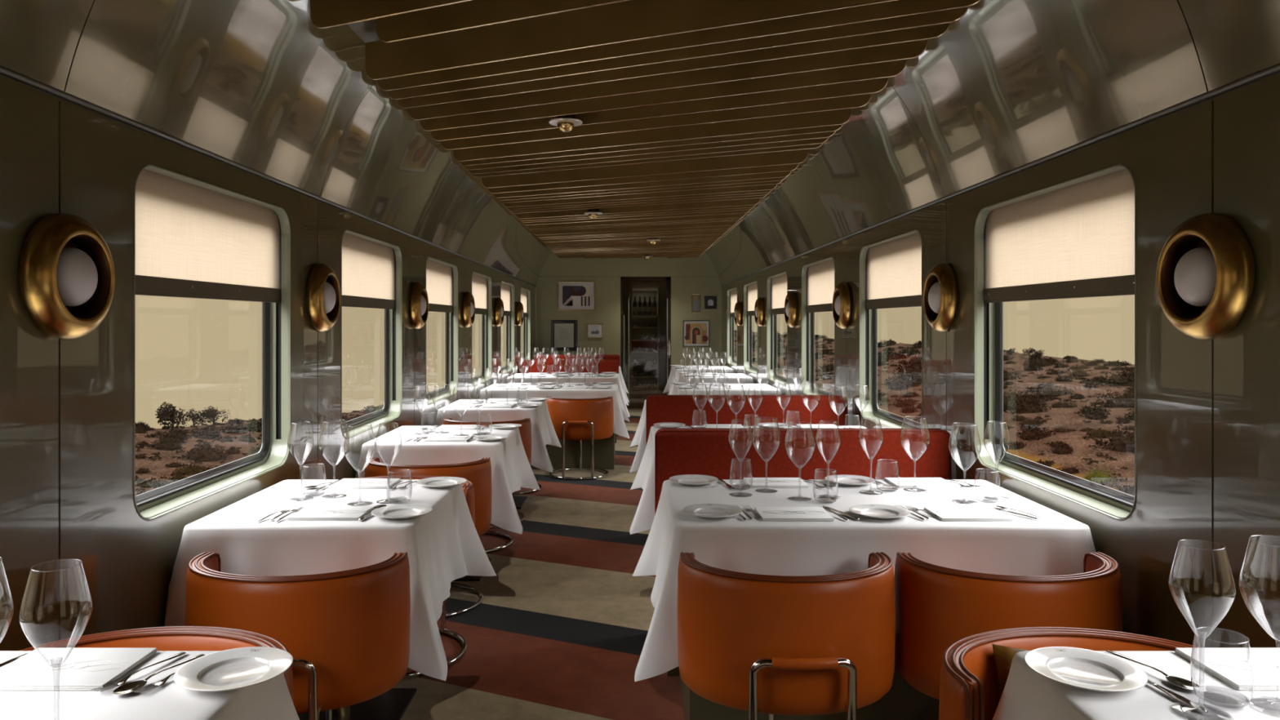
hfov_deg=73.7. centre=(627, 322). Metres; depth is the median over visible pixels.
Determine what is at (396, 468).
water tumbler
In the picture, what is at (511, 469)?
tablecloth
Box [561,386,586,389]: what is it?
folded napkin
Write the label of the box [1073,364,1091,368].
bush
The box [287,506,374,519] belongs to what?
folded napkin
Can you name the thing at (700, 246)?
ceiling fin
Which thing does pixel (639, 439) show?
tablecloth
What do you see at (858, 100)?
ceiling slat
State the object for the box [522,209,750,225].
ceiling fin
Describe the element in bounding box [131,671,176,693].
fork
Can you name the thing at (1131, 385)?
bush
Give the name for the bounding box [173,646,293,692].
plate
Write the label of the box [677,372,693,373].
plate
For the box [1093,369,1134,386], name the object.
bush
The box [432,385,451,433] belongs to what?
wine glass
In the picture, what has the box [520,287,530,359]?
window
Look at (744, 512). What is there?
fork
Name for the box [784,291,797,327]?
wall sconce
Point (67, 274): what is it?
wall sconce
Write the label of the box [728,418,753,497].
wine glass
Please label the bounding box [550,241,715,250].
ceiling fin
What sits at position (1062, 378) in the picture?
bush
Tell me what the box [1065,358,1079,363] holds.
bush
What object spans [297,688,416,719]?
dining table
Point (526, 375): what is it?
folded napkin
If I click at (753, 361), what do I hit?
bush
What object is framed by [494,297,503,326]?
wall sconce
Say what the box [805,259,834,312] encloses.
roller blind
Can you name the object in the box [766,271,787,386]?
window
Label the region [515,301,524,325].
wall sconce
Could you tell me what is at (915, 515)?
fork
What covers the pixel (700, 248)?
ceiling fin
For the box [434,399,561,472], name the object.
tablecloth
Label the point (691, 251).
ceiling fin
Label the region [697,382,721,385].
folded napkin
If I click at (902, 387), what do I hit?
bush
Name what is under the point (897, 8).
ceiling slat
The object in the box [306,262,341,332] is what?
wall sconce
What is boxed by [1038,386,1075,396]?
bush
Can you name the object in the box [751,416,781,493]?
wine glass
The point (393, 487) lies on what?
fork
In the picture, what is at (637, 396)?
wine cabinet
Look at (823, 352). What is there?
bush
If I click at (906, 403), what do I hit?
bush
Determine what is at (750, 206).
ceiling fin
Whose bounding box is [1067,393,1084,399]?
bush
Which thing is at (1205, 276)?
wall sconce
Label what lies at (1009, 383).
bush
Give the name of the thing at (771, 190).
ceiling fin
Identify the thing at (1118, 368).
bush
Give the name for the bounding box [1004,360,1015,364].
bush
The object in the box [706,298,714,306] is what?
print
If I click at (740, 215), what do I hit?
ceiling fin
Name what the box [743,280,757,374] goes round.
window
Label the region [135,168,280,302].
roller blind
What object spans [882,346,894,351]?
bush
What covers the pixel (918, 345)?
bush
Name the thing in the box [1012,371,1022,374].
bush
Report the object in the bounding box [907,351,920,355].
bush
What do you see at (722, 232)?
ceiling fin
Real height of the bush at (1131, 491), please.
0.492 m
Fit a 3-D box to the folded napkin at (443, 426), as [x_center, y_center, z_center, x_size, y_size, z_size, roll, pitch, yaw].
[-0.993,0.615,5.015,0.225,0.009,0.170,0,0,0]
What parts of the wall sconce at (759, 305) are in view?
opal globe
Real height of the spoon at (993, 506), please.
0.011 m
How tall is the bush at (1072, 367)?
0.560 m
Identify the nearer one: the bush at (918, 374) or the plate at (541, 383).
the plate at (541, 383)
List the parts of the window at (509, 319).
sill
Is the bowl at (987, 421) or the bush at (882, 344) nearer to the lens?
the bowl at (987, 421)
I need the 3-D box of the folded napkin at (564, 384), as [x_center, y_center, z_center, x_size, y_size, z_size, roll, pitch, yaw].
[-0.529,0.615,8.557,0.225,0.009,0.170,0,0,0]
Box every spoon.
[112,653,204,694]
[303,480,338,488]
[363,504,386,512]
[821,506,848,520]
[991,505,1043,518]
[1106,649,1200,690]
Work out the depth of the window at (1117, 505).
3.50 m
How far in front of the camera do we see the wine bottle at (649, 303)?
13.80 m
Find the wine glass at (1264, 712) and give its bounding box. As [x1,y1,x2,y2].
[1238,534,1279,717]
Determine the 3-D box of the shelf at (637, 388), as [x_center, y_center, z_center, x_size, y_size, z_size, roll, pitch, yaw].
[0.286,1.086,14.010,0.416,0.012,0.480,0,0,0]
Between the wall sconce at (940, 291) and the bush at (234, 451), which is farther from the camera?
the bush at (234, 451)
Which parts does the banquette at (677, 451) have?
backrest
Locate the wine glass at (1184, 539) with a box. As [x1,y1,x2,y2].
[1168,538,1235,719]
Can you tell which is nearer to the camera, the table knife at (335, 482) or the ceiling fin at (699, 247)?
the table knife at (335, 482)
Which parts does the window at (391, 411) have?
sill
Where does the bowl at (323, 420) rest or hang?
on the wine glass at (323, 420)
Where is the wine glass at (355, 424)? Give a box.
[343,423,376,506]
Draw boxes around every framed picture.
[551,320,577,351]
[557,281,594,310]
[587,323,603,337]
[683,320,709,346]
[691,293,700,312]
[704,296,716,308]
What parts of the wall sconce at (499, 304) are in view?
opal globe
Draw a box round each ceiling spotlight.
[548,114,582,132]
[583,208,602,218]
[642,254,653,259]
[646,237,660,244]
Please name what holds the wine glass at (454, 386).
on the tablecloth at (511, 469)
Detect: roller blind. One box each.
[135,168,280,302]
[342,232,395,309]
[426,258,453,312]
[471,273,488,314]
[501,282,511,315]
[520,288,527,316]
[729,288,737,316]
[746,282,757,315]
[770,273,786,314]
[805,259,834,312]
[865,232,921,309]
[982,168,1134,302]
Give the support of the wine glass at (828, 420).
on the tablecloth at (1056, 544)
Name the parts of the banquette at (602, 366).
backrest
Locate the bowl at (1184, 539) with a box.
[1168,538,1235,638]
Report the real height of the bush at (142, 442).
0.345 m
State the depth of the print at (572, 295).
13.09 m
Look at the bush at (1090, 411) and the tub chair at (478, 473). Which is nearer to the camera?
the tub chair at (478, 473)
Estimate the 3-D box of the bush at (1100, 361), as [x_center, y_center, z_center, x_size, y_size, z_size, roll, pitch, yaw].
[54.874,4.467,99.405,1.702,0.587,1.497,0,0,37]
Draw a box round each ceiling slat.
[364,0,896,79]
[376,0,629,42]
[377,0,980,90]
[386,6,968,99]
[395,22,951,108]
[408,39,928,119]
[420,59,906,130]
[431,77,888,141]
[440,93,871,150]
[453,107,852,161]
[515,198,759,218]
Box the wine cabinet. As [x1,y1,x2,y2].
[630,282,659,408]
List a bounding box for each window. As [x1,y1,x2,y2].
[133,164,290,520]
[341,229,402,439]
[426,256,457,404]
[471,271,492,386]
[500,280,514,374]
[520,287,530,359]
[727,287,737,366]
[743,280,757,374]
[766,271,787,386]
[801,256,835,395]
[859,229,922,428]
[973,164,1136,520]
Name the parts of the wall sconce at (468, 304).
opal globe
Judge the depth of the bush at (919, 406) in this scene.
77.46 m
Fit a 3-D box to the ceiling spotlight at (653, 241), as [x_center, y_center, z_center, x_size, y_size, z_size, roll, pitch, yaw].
[0.310,-0.981,10.130,0.166,0.101,0.166,0,0,-5]
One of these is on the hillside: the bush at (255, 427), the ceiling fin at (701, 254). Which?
the bush at (255, 427)
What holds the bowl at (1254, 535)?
on the wine glass at (1264, 712)
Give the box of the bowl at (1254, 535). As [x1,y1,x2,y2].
[1238,534,1279,640]
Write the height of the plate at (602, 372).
0.016 m
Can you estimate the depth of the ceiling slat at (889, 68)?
3.78 m
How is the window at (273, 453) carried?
in the wall at (66, 406)
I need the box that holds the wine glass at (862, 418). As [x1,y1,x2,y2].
[857,417,883,494]
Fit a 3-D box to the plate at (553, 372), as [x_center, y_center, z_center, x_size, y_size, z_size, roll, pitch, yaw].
[-0.808,0.611,10.330,0.189,0.016,0.189,0,0,0]
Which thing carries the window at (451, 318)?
in the wall at (66, 406)
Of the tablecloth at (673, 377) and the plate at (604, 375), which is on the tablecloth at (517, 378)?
the plate at (604, 375)
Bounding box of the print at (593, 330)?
[591,327,599,333]
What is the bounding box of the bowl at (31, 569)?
[18,558,93,667]
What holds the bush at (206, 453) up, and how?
on the hillside
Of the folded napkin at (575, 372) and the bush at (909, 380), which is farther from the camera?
the bush at (909, 380)
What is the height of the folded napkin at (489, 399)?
0.009 m
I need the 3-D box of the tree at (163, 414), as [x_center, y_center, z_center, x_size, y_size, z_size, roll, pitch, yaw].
[-34.443,7.251,64.551,2.221,2.600,3.289,0,0,-22]
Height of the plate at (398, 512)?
0.016 m
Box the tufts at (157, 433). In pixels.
[135,408,376,495]
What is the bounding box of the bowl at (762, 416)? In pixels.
[751,416,781,461]
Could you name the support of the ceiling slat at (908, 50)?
hanging from the ceiling at (366, 30)
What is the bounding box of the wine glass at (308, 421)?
[287,421,314,501]
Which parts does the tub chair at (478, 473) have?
backrest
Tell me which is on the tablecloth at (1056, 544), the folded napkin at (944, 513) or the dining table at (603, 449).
the folded napkin at (944, 513)
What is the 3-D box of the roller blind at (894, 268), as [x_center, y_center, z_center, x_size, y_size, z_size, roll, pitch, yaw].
[1.489,-0.276,4.750,0.024,0.388,1.132,0,0,0]
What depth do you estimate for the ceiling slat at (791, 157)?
5.67 m
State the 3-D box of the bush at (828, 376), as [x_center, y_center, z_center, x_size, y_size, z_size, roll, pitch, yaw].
[26.892,7.149,114.284,2.172,1.108,2.721,0,0,23]
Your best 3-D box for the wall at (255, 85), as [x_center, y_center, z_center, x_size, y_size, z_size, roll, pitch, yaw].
[-1.205,-0.898,5.405,0.394,0.656,15.385,0,0,0]
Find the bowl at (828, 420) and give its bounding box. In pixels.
[815,420,840,463]
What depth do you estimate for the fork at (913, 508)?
2.79 m
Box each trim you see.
[0,65,536,286]
[720,62,1279,286]
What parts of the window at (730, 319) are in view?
sill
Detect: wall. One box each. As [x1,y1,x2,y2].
[0,0,552,284]
[0,75,535,650]
[535,252,721,367]
[622,280,666,400]
[721,72,1279,648]
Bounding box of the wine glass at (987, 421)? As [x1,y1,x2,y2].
[982,421,1010,500]
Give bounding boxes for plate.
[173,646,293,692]
[371,504,432,519]
[416,476,466,488]
[472,434,508,441]
[488,423,521,429]
[515,403,542,407]
[524,397,549,401]
[536,386,555,388]
[537,382,555,384]
[552,372,568,373]
[552,374,568,377]
[592,386,612,388]
[595,382,614,384]
[598,374,614,377]
[601,372,616,373]
[653,422,685,428]
[669,474,718,485]
[671,382,689,385]
[675,386,695,388]
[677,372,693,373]
[681,374,697,377]
[683,503,742,519]
[756,422,789,428]
[824,475,875,485]
[848,504,911,519]
[1025,646,1147,692]
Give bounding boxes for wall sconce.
[18,213,115,340]
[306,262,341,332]
[408,281,428,328]
[462,291,475,327]
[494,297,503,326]
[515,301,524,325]
[733,301,742,325]
[754,297,764,326]
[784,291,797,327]
[832,281,852,328]
[923,262,958,332]
[1155,213,1254,340]
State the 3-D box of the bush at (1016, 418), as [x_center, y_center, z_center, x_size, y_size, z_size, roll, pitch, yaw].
[28.606,6.915,61.924,1.062,0.471,1.392,0,0,-8]
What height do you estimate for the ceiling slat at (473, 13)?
0.155 m
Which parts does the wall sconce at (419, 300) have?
opal globe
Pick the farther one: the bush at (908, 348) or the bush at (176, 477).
the bush at (908, 348)
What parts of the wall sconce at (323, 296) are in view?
opal globe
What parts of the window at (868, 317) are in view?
sill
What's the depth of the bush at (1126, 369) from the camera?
82.38 m
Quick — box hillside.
[135,410,372,494]
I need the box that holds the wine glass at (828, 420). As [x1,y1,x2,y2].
[815,420,840,499]
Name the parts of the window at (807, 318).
sill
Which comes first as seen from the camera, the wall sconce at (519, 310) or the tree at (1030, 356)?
the wall sconce at (519, 310)
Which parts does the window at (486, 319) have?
sill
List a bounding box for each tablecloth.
[0,650,299,719]
[164,479,496,680]
[355,426,541,533]
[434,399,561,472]
[478,383,630,438]
[506,373,630,417]
[618,365,629,402]
[629,400,646,472]
[629,426,866,534]
[632,479,1096,681]
[662,365,733,395]
[671,383,781,395]
[678,373,753,383]
[992,650,1279,719]
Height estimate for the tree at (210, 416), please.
2.022 m
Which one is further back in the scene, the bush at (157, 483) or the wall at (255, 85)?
the bush at (157, 483)
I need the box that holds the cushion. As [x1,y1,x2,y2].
[991,644,1029,701]
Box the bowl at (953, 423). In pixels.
[948,422,981,468]
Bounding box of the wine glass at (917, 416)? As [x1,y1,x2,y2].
[899,416,929,492]
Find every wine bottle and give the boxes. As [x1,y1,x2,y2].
[632,296,637,315]
[632,382,637,388]
[637,296,642,315]
[637,382,641,388]
[642,296,647,315]
[642,382,646,388]
[647,296,652,315]
[647,382,651,388]
[652,296,657,315]
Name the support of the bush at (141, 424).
on the hillside
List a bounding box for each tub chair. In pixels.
[20,626,293,701]
[184,551,410,719]
[360,475,475,679]
[364,457,492,618]
[442,417,531,528]
[484,524,513,553]
[511,483,542,494]
[546,396,613,479]
[676,551,895,719]
[894,551,1122,699]
[938,626,1201,719]
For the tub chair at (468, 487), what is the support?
on the floor
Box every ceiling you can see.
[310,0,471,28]
[347,18,380,43]
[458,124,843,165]
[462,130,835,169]
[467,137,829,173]
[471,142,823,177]
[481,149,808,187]
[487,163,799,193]
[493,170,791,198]
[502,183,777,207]
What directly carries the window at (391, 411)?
in the wall at (66, 406)
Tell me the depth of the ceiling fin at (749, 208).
7.84 m
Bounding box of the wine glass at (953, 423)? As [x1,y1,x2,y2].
[948,422,981,504]
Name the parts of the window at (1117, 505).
sill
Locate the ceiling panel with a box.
[704,0,1279,284]
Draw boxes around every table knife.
[0,653,27,668]
[315,479,341,490]
[358,505,388,520]
[717,477,734,488]
[822,505,859,519]
[874,480,899,488]
[982,506,1039,519]
[1146,679,1208,712]
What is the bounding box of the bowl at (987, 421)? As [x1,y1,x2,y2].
[982,421,1010,461]
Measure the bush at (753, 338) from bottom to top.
1.706 m
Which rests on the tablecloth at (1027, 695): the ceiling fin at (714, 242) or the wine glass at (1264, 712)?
the wine glass at (1264, 712)
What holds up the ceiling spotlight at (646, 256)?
attached to the ceiling fin at (686, 253)
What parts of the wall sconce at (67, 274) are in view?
opal globe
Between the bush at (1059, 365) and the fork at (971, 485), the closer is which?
the fork at (971, 485)
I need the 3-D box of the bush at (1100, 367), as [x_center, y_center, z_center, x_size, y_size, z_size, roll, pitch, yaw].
[50.624,4.776,90.679,1.615,0.552,1.580,0,0,-14]
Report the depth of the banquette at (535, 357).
12.46 m
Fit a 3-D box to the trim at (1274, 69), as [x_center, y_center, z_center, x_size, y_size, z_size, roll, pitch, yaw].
[1.447,-0.561,5.405,0.026,0.027,15.390,0,0,0]
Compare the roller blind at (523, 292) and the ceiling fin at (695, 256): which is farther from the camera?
the ceiling fin at (695, 256)
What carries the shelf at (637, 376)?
attached to the wine cabinet
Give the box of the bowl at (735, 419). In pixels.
[728,418,753,461]
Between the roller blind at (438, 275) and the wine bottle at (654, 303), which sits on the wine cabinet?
the wine bottle at (654, 303)
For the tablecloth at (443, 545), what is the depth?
2.60 m
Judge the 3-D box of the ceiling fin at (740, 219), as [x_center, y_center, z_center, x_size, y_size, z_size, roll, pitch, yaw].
[0.022,-1.058,8.695,2.393,0.155,0.008,0,0,25]
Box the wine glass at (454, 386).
[451,386,471,435]
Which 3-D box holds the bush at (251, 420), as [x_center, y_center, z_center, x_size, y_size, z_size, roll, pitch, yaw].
[-34.803,9.157,79.284,1.183,0.449,1.189,0,0,42]
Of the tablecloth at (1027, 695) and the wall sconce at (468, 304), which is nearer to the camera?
the tablecloth at (1027, 695)
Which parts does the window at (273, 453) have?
sill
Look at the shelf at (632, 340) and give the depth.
13.77 m
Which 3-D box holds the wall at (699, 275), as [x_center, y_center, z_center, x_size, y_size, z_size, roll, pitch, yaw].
[0.022,0.005,13.150,3.200,2.750,0.100,0,0,0]
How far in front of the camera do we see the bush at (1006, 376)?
89.20 m
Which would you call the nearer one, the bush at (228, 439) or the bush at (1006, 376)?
the bush at (228, 439)
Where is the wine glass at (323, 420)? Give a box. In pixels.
[318,420,350,498]
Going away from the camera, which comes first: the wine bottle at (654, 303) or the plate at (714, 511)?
the plate at (714, 511)
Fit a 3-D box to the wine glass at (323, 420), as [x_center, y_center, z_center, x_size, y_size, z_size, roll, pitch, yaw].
[-1.044,0.485,3.042,0.106,0.269,0.106,0,0,0]
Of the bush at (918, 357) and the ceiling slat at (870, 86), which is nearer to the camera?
the ceiling slat at (870, 86)
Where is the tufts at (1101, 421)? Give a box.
[733,332,1134,488]
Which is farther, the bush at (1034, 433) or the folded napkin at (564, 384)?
the bush at (1034, 433)
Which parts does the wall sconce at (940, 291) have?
opal globe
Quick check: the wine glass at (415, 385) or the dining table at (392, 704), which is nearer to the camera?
the dining table at (392, 704)
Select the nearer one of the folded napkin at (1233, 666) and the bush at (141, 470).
the folded napkin at (1233, 666)
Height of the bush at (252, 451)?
0.378 m
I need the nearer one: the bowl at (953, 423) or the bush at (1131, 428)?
the bowl at (953, 423)
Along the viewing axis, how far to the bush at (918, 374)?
100.86 m
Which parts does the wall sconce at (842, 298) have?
opal globe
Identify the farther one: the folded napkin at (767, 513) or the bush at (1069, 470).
the bush at (1069, 470)
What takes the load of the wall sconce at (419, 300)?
attached to the wall at (66, 406)
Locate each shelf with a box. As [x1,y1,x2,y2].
[631,315,657,315]
[631,327,657,328]
[631,339,657,340]
[631,351,657,352]
[631,363,657,365]
[631,375,657,377]
[631,386,657,390]
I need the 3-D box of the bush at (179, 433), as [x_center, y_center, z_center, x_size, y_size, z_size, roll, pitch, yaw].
[-30.960,7.629,58.446,1.947,0.800,2.072,0,0,-20]
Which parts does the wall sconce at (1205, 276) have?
opal globe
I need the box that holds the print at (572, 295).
[562,285,590,306]
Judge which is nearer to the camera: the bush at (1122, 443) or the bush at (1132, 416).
the bush at (1122, 443)
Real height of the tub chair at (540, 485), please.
0.704 m
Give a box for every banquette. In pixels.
[517,360,618,436]
[533,355,620,366]
[646,395,848,443]
[654,428,951,675]
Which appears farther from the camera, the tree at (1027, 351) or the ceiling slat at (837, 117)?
the tree at (1027, 351)
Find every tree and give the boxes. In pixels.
[155,401,187,429]
[180,408,205,426]
[200,405,231,425]
[1005,347,1015,355]
[1022,347,1035,355]
[1027,351,1041,359]
[1034,349,1044,358]
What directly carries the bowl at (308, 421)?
on the wine glass at (308, 421)
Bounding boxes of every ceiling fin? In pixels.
[496,176,786,200]
[498,180,782,203]
[506,189,773,209]
[507,192,768,211]
[510,194,767,213]
[518,204,756,221]
[520,207,753,222]
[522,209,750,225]
[526,213,745,229]
[528,217,742,230]
[530,218,740,231]
[533,221,737,235]
[535,225,733,237]
[537,227,730,238]
[538,229,728,239]
[540,231,727,241]
[542,233,724,243]
[543,235,722,244]
[546,236,720,245]
[546,238,719,246]
[547,239,718,247]
[548,240,717,248]
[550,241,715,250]
[551,243,713,251]
[551,244,711,252]
[552,245,711,252]
[553,246,710,253]
[555,248,707,256]
[555,248,708,255]
[558,250,705,257]
[582,253,702,258]
[600,253,702,258]
[620,254,701,258]
[666,255,700,258]
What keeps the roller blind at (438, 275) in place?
attached to the window at (451, 318)
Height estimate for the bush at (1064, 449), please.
0.688 m
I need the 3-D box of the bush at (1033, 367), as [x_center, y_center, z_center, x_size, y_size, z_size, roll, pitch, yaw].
[46.671,5.217,98.189,2.148,0.938,2.121,0,0,-20]
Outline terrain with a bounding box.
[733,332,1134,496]
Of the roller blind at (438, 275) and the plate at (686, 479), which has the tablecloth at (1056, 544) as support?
the plate at (686, 479)
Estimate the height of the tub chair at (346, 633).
0.704 m
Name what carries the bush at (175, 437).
on the hillside
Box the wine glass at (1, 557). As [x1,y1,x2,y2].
[0,556,13,643]
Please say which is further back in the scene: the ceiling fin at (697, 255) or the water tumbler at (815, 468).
the ceiling fin at (697, 255)
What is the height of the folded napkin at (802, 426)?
0.009 m
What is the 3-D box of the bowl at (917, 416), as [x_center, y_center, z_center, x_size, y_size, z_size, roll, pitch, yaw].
[1.064,0.431,3.155,0.106,0.161,0.106,0,0,0]
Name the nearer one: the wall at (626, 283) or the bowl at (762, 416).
the bowl at (762, 416)
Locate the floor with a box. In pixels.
[392,400,684,719]
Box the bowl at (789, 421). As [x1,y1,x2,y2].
[784,421,815,462]
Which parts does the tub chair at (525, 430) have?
backrest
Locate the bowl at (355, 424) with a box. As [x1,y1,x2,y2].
[343,423,376,471]
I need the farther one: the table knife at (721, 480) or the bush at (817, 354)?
the bush at (817, 354)
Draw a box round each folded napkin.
[0,648,157,690]
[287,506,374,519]
[328,478,400,488]
[423,435,472,441]
[435,424,479,429]
[480,404,514,408]
[486,398,517,401]
[501,386,527,389]
[507,382,531,384]
[524,375,546,377]
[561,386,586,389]
[562,382,586,385]
[573,372,592,373]
[573,375,593,377]
[687,367,704,368]
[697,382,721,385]
[697,386,722,389]
[698,375,719,377]
[703,424,744,428]
[742,477,808,488]
[754,506,834,520]
[796,424,840,428]
[884,477,957,488]
[923,506,1013,520]
[1174,648,1279,690]
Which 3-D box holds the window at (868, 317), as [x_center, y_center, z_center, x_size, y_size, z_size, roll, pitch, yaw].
[1.494,0.059,4.750,0.097,1.066,1.144,0,0,0]
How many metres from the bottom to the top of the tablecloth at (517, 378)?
0.442 m
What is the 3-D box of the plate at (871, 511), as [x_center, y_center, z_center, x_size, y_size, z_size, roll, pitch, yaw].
[0.810,0.611,2.737,0.189,0.016,0.189,0,0,0]
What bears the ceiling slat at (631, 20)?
hanging from the ceiling at (366, 30)
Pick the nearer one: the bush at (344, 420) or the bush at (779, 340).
the bush at (344, 420)
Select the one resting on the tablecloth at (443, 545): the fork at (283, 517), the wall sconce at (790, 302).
the fork at (283, 517)
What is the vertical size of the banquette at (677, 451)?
0.907 m
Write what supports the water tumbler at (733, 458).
on the tablecloth at (1056, 544)
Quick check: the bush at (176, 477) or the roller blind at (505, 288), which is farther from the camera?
the bush at (176, 477)
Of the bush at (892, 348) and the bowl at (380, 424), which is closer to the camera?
the bowl at (380, 424)
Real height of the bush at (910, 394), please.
0.685 m
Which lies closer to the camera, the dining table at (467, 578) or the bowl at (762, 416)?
the bowl at (762, 416)
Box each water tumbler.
[301,464,326,497]
[386,468,412,503]
[729,457,752,489]
[813,468,838,502]
[875,458,899,491]
[973,468,1000,502]
[1190,626,1253,708]
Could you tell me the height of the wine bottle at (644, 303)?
0.303 m
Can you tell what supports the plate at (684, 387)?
on the tablecloth at (735, 389)
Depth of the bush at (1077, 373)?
85.68 m
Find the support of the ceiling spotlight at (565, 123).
attached to the ceiling slat at (870, 86)
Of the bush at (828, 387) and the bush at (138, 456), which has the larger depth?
the bush at (828, 387)
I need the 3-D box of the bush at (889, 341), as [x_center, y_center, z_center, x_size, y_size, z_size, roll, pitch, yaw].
[54.025,4.094,176.748,4.131,1.434,4.317,0,0,24]
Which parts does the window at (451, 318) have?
sill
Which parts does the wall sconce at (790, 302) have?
opal globe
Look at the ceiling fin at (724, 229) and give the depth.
9.60 m
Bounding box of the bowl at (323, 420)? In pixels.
[318,420,350,466]
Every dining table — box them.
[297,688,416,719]
[452,558,491,581]
[512,496,527,509]
[530,432,614,469]
[614,433,617,443]
[680,657,939,719]
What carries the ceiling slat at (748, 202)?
hanging from the ceiling at (366, 30)
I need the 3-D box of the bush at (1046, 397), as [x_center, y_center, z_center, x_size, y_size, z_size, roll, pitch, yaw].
[35.615,6.484,74.111,3.830,1.058,3.045,0,0,-38]
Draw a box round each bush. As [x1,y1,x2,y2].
[135,421,151,431]
[135,427,147,433]
[135,453,146,459]
[135,466,149,474]
[135,478,171,488]
[136,440,147,445]
[146,438,182,451]
[154,432,187,444]
[159,427,190,439]
[165,461,183,467]
[165,474,186,481]
[173,464,207,475]
[181,441,234,462]
[190,426,222,439]
[204,424,217,429]
[214,436,233,442]
[218,422,251,433]
[225,418,243,424]
[226,446,241,454]
[239,435,256,442]
[245,421,262,432]
[246,417,257,422]
[248,448,259,454]
[342,417,353,422]
[360,404,383,411]
[751,335,757,340]
[751,339,757,349]
[751,356,757,364]
[777,334,785,343]
[777,342,786,355]
[777,364,786,371]
[814,343,826,347]
[814,351,823,357]
[814,362,834,371]
[816,369,834,376]
[817,348,833,355]
[820,372,834,380]
[822,383,834,390]
[877,338,897,344]
[877,342,891,346]
[877,350,911,359]
[877,355,888,363]
[877,360,885,366]
[877,391,888,395]
[877,393,889,403]
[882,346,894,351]
[883,373,921,386]
[885,383,911,391]
[892,397,918,407]
[893,360,921,373]
[897,360,907,364]
[898,346,921,353]
[898,370,921,376]
[899,405,918,413]
[901,391,919,397]
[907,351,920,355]
[908,355,921,364]
[909,383,920,386]
[910,342,921,348]
[911,369,921,378]
[913,415,921,422]
[916,402,921,408]
[1003,354,1013,360]
[1003,371,1021,380]
[1003,381,1013,385]
[1003,386,1044,411]
[1003,424,1013,430]
[1003,440,1026,449]
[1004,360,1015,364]
[1007,395,1051,413]
[1011,414,1026,421]
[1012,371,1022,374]
[1015,417,1043,428]
[1015,423,1055,441]
[1022,355,1060,367]
[1022,364,1042,371]
[1022,391,1058,401]
[1025,386,1051,391]
[1035,382,1054,386]
[1035,458,1053,466]
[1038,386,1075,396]
[1044,440,1066,446]
[1046,368,1066,374]
[1048,441,1073,454]
[1049,400,1077,408]
[1052,426,1067,432]
[1053,362,1068,368]
[1054,374,1072,382]
[1056,466,1079,475]
[1062,355,1078,359]
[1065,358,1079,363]
[1067,365,1078,370]
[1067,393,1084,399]
[1069,368,1088,377]
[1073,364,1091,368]
[1075,377,1087,379]
[1079,377,1096,383]
[1079,406,1111,414]
[1079,426,1094,431]
[1082,360,1099,365]
[1083,382,1098,389]
[1083,467,1119,484]
[1084,413,1108,420]
[1085,427,1124,438]
[1088,387,1134,408]
[1093,359,1106,363]
[1093,364,1108,369]
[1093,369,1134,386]
[1094,423,1134,453]
[1103,360,1131,366]
[1111,366,1128,370]
[1115,417,1132,423]
[1115,484,1134,495]
[1119,367,1134,374]
[1121,425,1134,430]
[1123,382,1134,393]
[1124,409,1134,420]
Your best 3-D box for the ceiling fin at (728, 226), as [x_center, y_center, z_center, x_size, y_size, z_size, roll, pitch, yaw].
[0.022,-1.058,9.355,2.393,0.155,0.008,0,0,25]
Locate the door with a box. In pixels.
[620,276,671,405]
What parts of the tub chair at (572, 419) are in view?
backrest, leg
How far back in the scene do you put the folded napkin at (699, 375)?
9.76 m
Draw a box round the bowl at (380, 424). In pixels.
[375,423,401,462]
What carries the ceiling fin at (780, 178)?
hanging from the ceiling at (366, 30)
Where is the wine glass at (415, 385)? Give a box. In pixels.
[413,385,430,434]
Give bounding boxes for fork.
[90,652,186,692]
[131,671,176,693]
[256,506,293,521]
[269,506,303,520]
[274,506,303,521]
[386,480,413,488]
[398,480,416,488]
[733,505,752,519]
[742,505,762,519]
[803,479,834,487]
[803,480,825,488]
[894,505,929,519]
[906,505,938,517]
[911,512,925,519]
[943,478,983,486]
[947,480,972,487]
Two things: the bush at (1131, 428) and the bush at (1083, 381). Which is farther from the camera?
the bush at (1083, 381)
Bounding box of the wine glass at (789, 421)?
[784,421,815,501]
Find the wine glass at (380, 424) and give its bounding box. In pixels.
[375,423,401,503]
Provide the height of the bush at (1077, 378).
0.319 m
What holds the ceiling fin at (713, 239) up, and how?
hanging from the ceiling at (366, 30)
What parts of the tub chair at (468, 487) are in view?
backrest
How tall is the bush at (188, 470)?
0.492 m
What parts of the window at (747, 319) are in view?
sill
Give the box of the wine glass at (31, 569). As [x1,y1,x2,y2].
[18,558,93,719]
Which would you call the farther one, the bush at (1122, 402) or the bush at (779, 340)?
the bush at (779, 340)
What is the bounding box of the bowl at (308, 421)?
[287,421,314,462]
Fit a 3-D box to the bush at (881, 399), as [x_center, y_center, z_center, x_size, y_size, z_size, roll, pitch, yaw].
[25.112,7.595,84.880,3.089,1.030,3.352,0,0,-31]
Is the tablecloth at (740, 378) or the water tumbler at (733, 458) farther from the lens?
the tablecloth at (740, 378)
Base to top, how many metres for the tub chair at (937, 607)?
0.704 m
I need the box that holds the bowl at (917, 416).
[899,416,929,455]
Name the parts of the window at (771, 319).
sill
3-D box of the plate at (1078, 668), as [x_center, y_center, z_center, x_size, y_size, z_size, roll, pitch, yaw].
[0.800,0.611,1.492,0.189,0.016,0.189,0,0,0]
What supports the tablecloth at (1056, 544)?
on the dining table at (902, 701)

